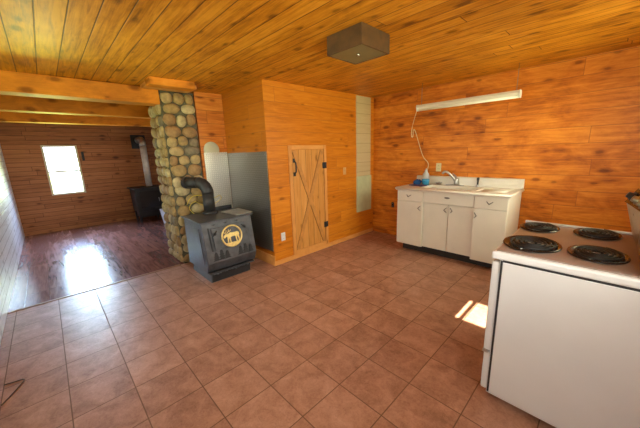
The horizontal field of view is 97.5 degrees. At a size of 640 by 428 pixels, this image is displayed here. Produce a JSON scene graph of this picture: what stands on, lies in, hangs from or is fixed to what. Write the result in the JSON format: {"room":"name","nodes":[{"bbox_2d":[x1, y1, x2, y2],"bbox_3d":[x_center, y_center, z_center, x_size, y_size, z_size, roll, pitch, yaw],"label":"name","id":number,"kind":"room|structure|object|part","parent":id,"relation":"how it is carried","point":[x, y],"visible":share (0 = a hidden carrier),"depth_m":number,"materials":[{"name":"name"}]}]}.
{"room":"cabin kitchen","nodes":[
{"label":"cabin kitchen","id":0,"kind":"room"},
{"bbox_2d":[0,146,24,343],"bbox_3d":[-3.176,-0.143,2.464,0.120,2.435,8.900,-14,17,-43],"label":"wall","id":1,"kind":"structure","parent":0,"point":[12,236],"depth_m":3.99,"materials":[{"name":"white paint"}]},
{"bbox_2d":[0,122,160,236],"bbox_3d":[-5.073,-0.999,6.659,3.380,2.435,0.120,-14,17,-43],"label":"wall","id":2,"kind":"structure","parent":0,"point":[110,165],"depth_m":6.29,"materials":[{"name":"brown wood"}]},
{"bbox_2d":[40,145,85,195],"bbox_3d":[-5.585,-0.959,6.128,0.575,1.050,0.074,-14,17,-43],"label":"window","id":3,"kind":"structure","parent":2,"relation":"in","point":[41,146],"depth_m":6.09,"materials":[{"name":"white plastic"}]},
{"bbox_2d":[191,92,232,204],"bbox_3d":[-1.548,-0.602,4.304,0.520,2.435,0.120,-14,17,-43],"label":"wall","id":4,"kind":"structure","parent":0,"point":[208,107],"depth_m":4.04,"materials":[{"name":"brown wood"}]},
{"bbox_2d":[204,142,218,152],"bbox_3d":[-1.586,-0.938,4.111,0.236,0.236,0.010,-14,17,-43],"label":"flue cover","id":5,"kind":"object","parent":4,"relation":"attached to","point":[209,147],"visible":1,"depth_m":4.09,"materials":[{"name":"beige metal"}]},
{"bbox_2d":[204,152,232,207],"bbox_3d":[-1.516,-0.250,4.287,0.356,1.352,0.012,-14,17,-43],"label":"sheet","id":6,"kind":"object","parent":4,"relation":"attached to","point":[216,163],"visible":0.47,"depth_m":4.23,"materials":[{"name":"silver metal"}]},
{"bbox_2d":[221,80,273,255],"bbox_3d":[-0.991,-0.559,4.022,0.120,2.435,1.066,-14,17,-43],"label":"wall","id":7,"kind":"structure","parent":0,"point":[243,109],"depth_m":3.77,"materials":[{"name":"brown wood"}]},
{"bbox_2d":[227,151,273,251],"bbox_3d":[-1.024,-0.206,4.049,0.012,1.335,1.045,-14,17,-43],"label":"sheet","id":8,"kind":"object","parent":7,"relation":"attached to","point":[248,171],"visible":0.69,"depth_m":3.93,"materials":[{"name":"silver metal"}]},
{"bbox_2d":[255,249,275,265],"bbox_3d":[-0.992,0.574,4.213,0.014,0.140,1.092,-14,17,-43],"label":"baseboard","id":9,"kind":"structure","parent":7,"relation":"attached to","point":[261,255],"depth_m":3.97,"materials":[{"name":"brown wood"}]},
{"bbox_2d":[0,215,555,427],"bbox_3d":[-1.397,0.657,4.460,5.090,0.100,8.780,-14,17,-43],"label":"floor","id":10,"kind":"structure","parent":0,"point":[367,330],"depth_m":2.33,"materials":[{"name":"tile"}]},
{"bbox_2d":[1,379,24,405],"bbox_3d":[-2.066,1.188,1.891,0.105,0.008,0.241,-14,17,-43],"label":"cord","id":11,"kind":"object","parent":10,"relation":"on","point":[20,379],"visible":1,"depth_m":1.91,"materials":[{"name":"black plastic"}]},
{"bbox_2d":[7,264,179,313],"bbox_3d":[-2.596,0.872,3.440,1.680,0.016,0.040,-14,17,-43],"label":"trim","id":12,"kind":"structure","parent":10,"relation":"on","point":[178,264],"depth_m":3.30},
{"bbox_2d":[127,185,162,222],"bbox_3d":[-4.223,-0.261,6.909,0.680,0.830,0.588,-14,17,-43],"label":"stove","id":13,"kind":"object","parent":10,"relation":"on","point":[146,200],"visible":0.8,"depth_m":6.70,"materials":[{"name":"black metal"}]},
{"bbox_2d":[130,135,151,185],"bbox_3d":[-4.340,-1.316,6.904,0.310,1.239,0.472,-14,17,-43],"label":"flue","id":14,"kind":"object","parent":13,"relation":"on","point":[137,141],"visible":1,"depth_m":6.79,"materials":[{"name":"metal"}]},
{"bbox_3d":[-4.510,-1.789,6.963,0.310,0.330,0.029,-14,17,-43],"label":"wall plate","id":15,"kind":"part","parent":14,"relation":"part of","materials":[{"name":"black metal"}]},
{"bbox_3d":[-4.255,0.083,6.676,0.060,0.262,0.060,-14,17,-43],"label":"leg","id":16,"kind":"part","parent":13,"relation":"part of","materials":[{"name":"black metal"}]},
{"bbox_3d":[-4.239,-0.651,6.826,0.680,0.030,0.580,-14,17,-43],"label":"plate","id":17,"kind":"part","parent":13,"relation":"part of","materials":[{"name":"black metal"}]},
{"bbox_3d":[-4.045,-0.361,6.710,0.420,0.380,0.020,-14,17,-43],"label":"stove door","id":18,"kind":"part","parent":13,"relation":"part of","materials":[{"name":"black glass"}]},
{"bbox_2d":[159,209,165,222],"bbox_3d":[-3.459,0.043,6.549,0.380,0.340,0.380,-14,17,-43],"label":"waste bin","id":19,"kind":"object","parent":10,"relation":"on","point":[162,212],"visible":0.2,"depth_m":6.47,"materials":[{"name":"white plastic"}]},
{"bbox_2d":[148,90,203,262],"bbox_3d":[-2.075,-0.499,4.138,0.469,2.340,0.702,-14,17,-43],"label":"stone chimney","id":20,"kind":"object","parent":10,"relation":"on","point":[174,133],"visible":0.82,"depth_m":3.85,"materials":[{"name":"beige stone"}]},
{"bbox_2d":[187,195,221,213],"bbox_3d":[-1.606,0.205,4.022,0.463,0.970,0.090,-7,13,-22],"label":"cord","id":21,"kind":"object","parent":20,"relation":"attached to","point":[194,195],"visible":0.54,"depth_m":3.91,"materials":[{"name":"yellow plastic"}]},
{"bbox_2d":[181,204,255,282],"bbox_3d":[-1.299,0.353,3.728,0.735,0.800,0.688,-14,17,-43],"label":"wood stove","id":22,"kind":"object","parent":10,"relation":"on","point":[220,242],"visible":0.98,"depth_m":3.49,"materials":[{"name":"grey paint"}]},
{"bbox_3d":[-1.547,0.374,3.485,0.010,0.440,0.469,-14,17,-43],"label":"panel","id":23,"kind":"part","parent":22,"relation":"part of","materials":[{"name":"grey paint"}]},
{"bbox_2d":[181,177,215,211],"bbox_3d":[-1.626,-0.274,3.772,0.449,0.455,0.164,3,13,21],"label":"pipe","id":24,"kind":"object","parent":22,"relation":"attached to","point":[207,191],"visible":1,"depth_m":3.68,"materials":[{"name":"black metal"}]},
{"bbox_3d":[-1.349,0.015,3.668,0.700,0.016,0.615,-14,17,-43],"label":"plate","id":25,"kind":"part","parent":22,"relation":"part of","materials":[{"name":"grey paint"}]},
{"bbox_3d":[-1.389,-0.094,4.023,0.250,0.048,0.030,-14,17,-43],"label":"rail","id":26,"kind":"part","parent":22,"relation":"part of","materials":[{"name":"metal"}]},
{"bbox_3d":[-1.099,0.268,3.490,0.489,0.273,0.064,-14,17,-43],"label":"stove door","id":27,"kind":"part","parent":22,"relation":"part of","materials":[{"name":"grey paint"}]},
{"bbox_3d":[-1.115,-0.034,3.796,0.383,0.009,0.282,8,16,40],"label":"griddle plate","id":28,"kind":"part","parent":22,"relation":"part of","materials":[{"name":"metal"}]},
{"bbox_2d":[395,175,524,267],"bbox_3d":[1.865,0.054,3.929,0.689,1.087,1.460,-14,17,-43],"label":"base cabinet","id":29,"kind":"object","parent":10,"relation":"on","point":[467,223],"visible":0.97,"depth_m":3.68,"materials":[{"name":"white metal"}]},
{"bbox_3d":[1.303,0.131,4.102,0.021,0.644,0.389,-14,17,-43],"label":"cabinet door","id":30,"kind":"part","parent":29,"relation":"part of","materials":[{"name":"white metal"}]},
{"bbox_3d":[1.289,-0.261,4.016,0.021,0.147,0.389,-14,17,-43],"label":"drawer","id":31,"kind":"part","parent":29,"relation":"part of","materials":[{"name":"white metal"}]},
{"bbox_2d":[413,179,421,184],"bbox_3d":[1.504,-0.497,4.327,0.122,0.086,0.127,-14,17,-43],"label":"cloth","id":32,"kind":"object","parent":29,"relation":"on","point":[417,181],"visible":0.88,"depth_m":4.29,"materials":[{"name":"blue fabric"}]},
{"bbox_2d":[422,168,428,178],"bbox_3d":[1.637,-0.584,4.340,0.100,0.242,0.100,-14,17,-43],"label":"soap bottle","id":33,"kind":"object","parent":29,"relation":"on","point":[425,175],"visible":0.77,"depth_m":4.30,"materials":[{"name":"plastic"}]},
{"bbox_2d":[422,179,429,184],"bbox_3d":[1.593,-0.482,4.236,0.116,0.090,0.116,-14,17,-43],"label":"cup","id":34,"kind":"object","parent":29,"relation":"on","point":[424,181],"visible":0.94,"depth_m":4.19,"materials":[{"name":"plastic"}]},
{"bbox_3d":[1.583,0.170,3.866,0.021,0.638,0.332,-14,17,-43],"label":"cabinet door","id":35,"kind":"part","parent":29,"relation":"part of","materials":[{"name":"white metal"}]},
{"bbox_3d":[1.662,-0.195,3.656,0.021,0.147,0.644,-14,17,-43],"label":"false drawer","id":36,"kind":"part","parent":29,"relation":"part of","materials":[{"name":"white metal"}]},
{"bbox_2d":[442,171,463,185],"bbox_3d":[1.914,-0.522,4.063,0.304,0.221,0.142,1,13,15],"label":"sink faucet","id":37,"kind":"object","parent":29,"relation":"on","point":[455,179],"visible":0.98,"depth_m":4.03,"materials":[{"name":"silver metal"}]},
{"bbox_3d":[1.864,-0.538,4.048,0.223,0.180,0.049,-2,12,1],"label":"spout","id":38,"kind":"part","parent":37,"relation":"part of","materials":[{"name":"silver metal"}]},
{"bbox_3d":[1.810,0.212,3.638,0.021,0.638,0.306,-14,17,-43],"label":"cabinet door","id":39,"kind":"part","parent":29,"relation":"part of","materials":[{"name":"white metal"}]},
{"bbox_3d":[2.019,0.273,3.380,0.021,0.659,0.352,-14,17,-43],"label":"cabinet door","id":40,"kind":"part","parent":29,"relation":"part of","materials":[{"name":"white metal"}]},
{"bbox_3d":[2.006,-0.127,3.293,0.021,0.147,0.352,-14,17,-43],"label":"drawer","id":41,"kind":"part","parent":29,"relation":"part of","materials":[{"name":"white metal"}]},
{"bbox_3d":[2.368,-0.406,3.698,0.011,0.057,0.411,-14,17,-43],"label":"embossed panel","id":42,"kind":"part","parent":29,"relation":"part of","materials":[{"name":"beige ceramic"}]},
{"bbox_2d":[480,188,639,427],"bbox_3d":[1.476,0.495,1.643,0.839,1.231,0.726,-14,17,-43],"label":"electric range","id":43,"kind":"object","parent":10,"relation":"on","point":[561,346],"visible":1,"depth_m":1.40,"materials":[{"name":"white metal"}]},
{"bbox_3d":[1.274,0.863,1.951,0.807,0.245,0.033,-14,17,-43],"label":"storage drawer","id":44,"kind":"part","parent":43,"relation":"part of","materials":[{"name":"white metal"}]},
{"bbox_2d":[484,259,558,427],"bbox_3d":[1.492,0.627,1.660,0.815,0.845,0.693,-14,17,-43],"label":"oven","id":45,"kind":"object","parent":43,"relation":"in","point":[521,339],"depth_m":1.49,"materials":[{"name":"white metal"}]},
{"bbox_2d":[503,235,562,252],"bbox_3d":[1.198,0.169,1.591,0.336,0.011,0.268,-14,17,-43],"label":"burner","id":46,"kind":"object","parent":43,"relation":"on","point":[517,243],"depth_m":1.56,"materials":[{"name":"metal"}]},
{"bbox_2d":[520,222,559,231],"bbox_3d":[1.486,0.091,1.901,0.270,0.011,0.216,-14,17,-43],"label":"burner","id":47,"kind":"object","parent":43,"relation":"on","point":[528,226],"depth_m":1.88,"materials":[{"name":"metal"}]},
{"bbox_3d":[1.211,0.698,1.372,0.010,0.818,0.620,-14,17,-43],"label":"panel","id":48,"kind":"part","parent":43,"relation":"part of","materials":[{"name":"white metal"}]},
{"bbox_2d":[497,225,639,278],"bbox_3d":[1.440,0.166,1.599,0.791,0.008,0.559,-14,17,-43],"label":"cooktop","id":49,"kind":"object","parent":43,"relation":"in","point":[558,244],"depth_m":1.51,"materials":[{"name":"metal"}]},
{"bbox_3d":[1.726,0.090,1.879,0.022,0.018,0.575,-14,17,-43],"label":"rail","id":50,"kind":"part","parent":43,"relation":"part of","materials":[{"name":"white metal"}]},
{"bbox_2d":[573,228,622,239],"bbox_3d":[1.700,0.123,1.721,0.275,0.011,0.220,-14,17,-43],"label":"burner","id":51,"kind":"object","parent":43,"relation":"on","point":[582,233],"depth_m":1.70,"materials":[{"name":"metal"}]},
{"bbox_2d":[567,245,630,263],"bbox_3d":[1.392,0.202,1.409,0.289,0.011,0.231,-14,17,-43],"label":"burner","id":52,"kind":"object","parent":43,"relation":"on","point":[592,254],"depth_m":1.38,"materials":[{"name":"metal"}]},
{"bbox_3d":[1.832,-0.105,1.653,0.052,0.051,0.045,-14,17,-43],"label":"control knob","id":53,"kind":"part","parent":43,"relation":"part of","materials":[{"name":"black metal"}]},
{"bbox_3d":[1.790,-0.078,1.568,0.048,0.101,0.284,6,15,33],"label":"control panel","id":54,"kind":"part","parent":43,"relation":"part of","materials":[{"name":"black ceramic"}]},
{"bbox_3d":[1.778,-0.078,1.577,0.052,0.051,0.045,-14,17,-43],"label":"control knob","id":55,"kind":"part","parent":43,"relation":"part of","materials":[{"name":"silver metal"}]},
{"bbox_2d":[261,79,373,260],"bbox_3d":[0.122,-0.682,4.410,2.280,2.435,0.120,-14,17,-43],"label":"wall","id":56,"kind":"structure","parent":0,"point":[294,114],"depth_m":4.03,"materials":[{"name":"brown wood"}]},
{"bbox_2d":[281,232,285,240],"bbox_3d":[-0.507,0.313,3.881,0.070,0.115,0.009,-14,17,-43],"label":"wall outlet","id":57,"kind":"object","parent":56,"relation":"attached to","point":[283,238],"visible":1,"depth_m":3.88,"materials":[{"name":"white plastic"}]},
{"bbox_2d":[287,145,328,254],"bbox_3d":[-0.131,-0.217,4.114,0.713,1.541,0.065,-14,17,-43],"label":"door","id":58,"kind":"structure","parent":56,"relation":"in","point":[307,168],"depth_m":4.10,"materials":[{"name":"brown wood"}]},
{"bbox_3d":[-0.336,-0.634,3.829,0.040,0.240,0.059,-14,17,-43],"label":"handle","id":59,"kind":"part","parent":58,"relation":"part of","materials":[{"name":"black metal"}]},
{"bbox_2d":[276,228,372,265],"bbox_3d":[0.205,0.485,4.616,2.285,0.062,0.012,-14,17,-43],"label":"baseboard","id":60,"kind":"structure","parent":56,"relation":"attached to","point":[293,257],"depth_m":4.44,"materials":[{"name":"brown wood"}]},
{"bbox_2d":[356,95,370,211],"bbox_3d":[0.766,-1.011,4.886,0.410,1.940,0.021,-14,17,-43],"label":"board panel","id":61,"kind":"object","parent":56,"relation":"attached to","point":[363,104],"visible":1,"depth_m":4.86,"materials":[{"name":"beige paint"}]},
{"bbox_3d":[0.788,-0.371,5.026,0.410,0.628,0.021,-14,17,-43],"label":"panel","id":62,"kind":"part","parent":61,"relation":"part of","materials":[{"name":"green paint"}]},
{"bbox_2d":[0,0,639,96],"bbox_3d":[-1.439,-1.780,3.881,5.090,0.226,8.900,-14,17,-43],"label":"ceiling","id":63,"kind":"structure","parent":0,"point":[220,46],"depth_m":2.18,"materials":[{"name":"brown wood"}]},
{"bbox_2d":[0,95,150,118],"bbox_3d":[-3.182,-1.655,4.492,3.140,0.188,0.200,-14,17,-43],"label":"ceiling beam","id":64,"kind":"structure","parent":63,"relation":"attached to","point":[8,103],"depth_m":4.00,"materials":[{"name":"brown wood"}]},
{"bbox_2d":[0,111,150,126],"bbox_3d":[-4.194,-1.844,5.513,3.140,0.188,0.200,-14,17,-43],"label":"ceiling beam","id":65,"kind":"structure","parent":63,"relation":"attached to","point":[15,117],"depth_m":5.08,"materials":[{"name":"brown wood"}]},
{"bbox_2d":[0,70,159,105],"bbox_3d":[-2.720,-1.350,3.033,1.720,0.188,0.220,-14,17,-43],"label":"ceiling beam","id":66,"kind":"structure","parent":63,"relation":"attached to","point":[11,83],"depth_m":2.99,"materials":[{"name":"brown wood"}]},
{"bbox_2d":[140,81,196,92],"bbox_3d":[-1.852,-1.562,3.442,0.550,0.042,0.319,-14,17,-43],"label":"board","id":67,"kind":"object","parent":63,"relation":"attached to","point":[143,85],"visible":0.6,"depth_m":3.48,"materials":[{"name":"brown wood"}]},
{"bbox_2d":[145,76,194,91],"bbox_3d":[-1.721,-1.500,3.241,0.488,0.082,0.160,-14,17,-43],"label":"block","id":68,"kind":"object","parent":63,"relation":"attached to","point":[150,81],"visible":1,"depth_m":3.18,"materials":[{"name":"brown wood"}]},
{"bbox_2d":[327,22,389,64],"bbox_3d":[0.299,-1.310,2.190,0.355,0.147,0.340,-14,17,-43],"label":"ceiling lamp","id":69,"kind":"object","parent":63,"relation":"attached to","point":[361,42],"visible":1,"depth_m":2.10,"materials":[{"name":"brown metal"}]},
{"bbox_2d":[331,44,385,63],"bbox_3d":[0.301,-1.254,2.202,0.331,0.006,0.316,-14,17,-43],"label":"diffuser","id":70,"kind":"object","parent":69,"relation":"attached to","point":[350,53],"depth_m":2.16,"materials":[{"name":"beige glass"}]},
{"bbox_2d":[411,63,521,169],"bbox_3d":[1.862,-1.142,3.865,0.387,1.354,1.494,-14,17,-43],"label":"fluorescent light","id":71,"kind":"object","parent":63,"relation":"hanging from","point":[517,93],"depth_m":3.52,"materials":[{"name":"white plastic"}]},
{"bbox_3d":[1.479,-1.079,4.333,0.324,1.056,0.316,-14,17,-43],"label":"power cord","id":72,"kind":"part","parent":71,"relation":"part of","materials":[{"name":"white plastic"}]},
{"bbox_2d":[373,46,639,231],"bbox_3d":[2.212,-0.659,3.979,0.120,2.435,3.650,-14,17,-43],"label":"wall","id":73,"kind":"structure","parent":0,"point":[572,134],"depth_m":3.39,"materials":[{"name":"brown wood"}]},
{"bbox_2d":[373,226,396,235],"bbox_3d":[1.313,0.325,5.082,0.014,0.100,0.840,-14,17,-43],"label":"baseboard","id":74,"kind":"structure","parent":73,"relation":"attached to","point":[375,228],"depth_m":5.18,"materials":[{"name":"brown wood"}]},
{"bbox_2d":[436,163,440,170],"bbox_3d":[1.814,-0.715,4.291,0.009,0.125,0.078,-14,17,-43],"label":"wall outlet","id":75,"kind":"object","parent":73,"relation":"attached to","point":[438,165],"visible":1,"depth_m":4.29,"materials":[{"name":"beige plastic"}]},
{"bbox_2d":[417,175,524,188],"bbox_3d":[2.073,-0.454,4.041,0.062,0.157,1.427,-14,17,-43],"label":"backsplash","id":76,"kind":"structure","parent":73,"relation":"attached to","point":[466,181],"depth_m":3.86,"materials":[{"name":"beige ceramic"}]},
{"label":"outside","id":77,"kind":"structure","parent":0,"visible":0},
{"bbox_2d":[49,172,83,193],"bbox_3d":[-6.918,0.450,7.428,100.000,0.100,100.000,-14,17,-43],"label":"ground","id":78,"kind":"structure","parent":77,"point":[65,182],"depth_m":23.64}
]}

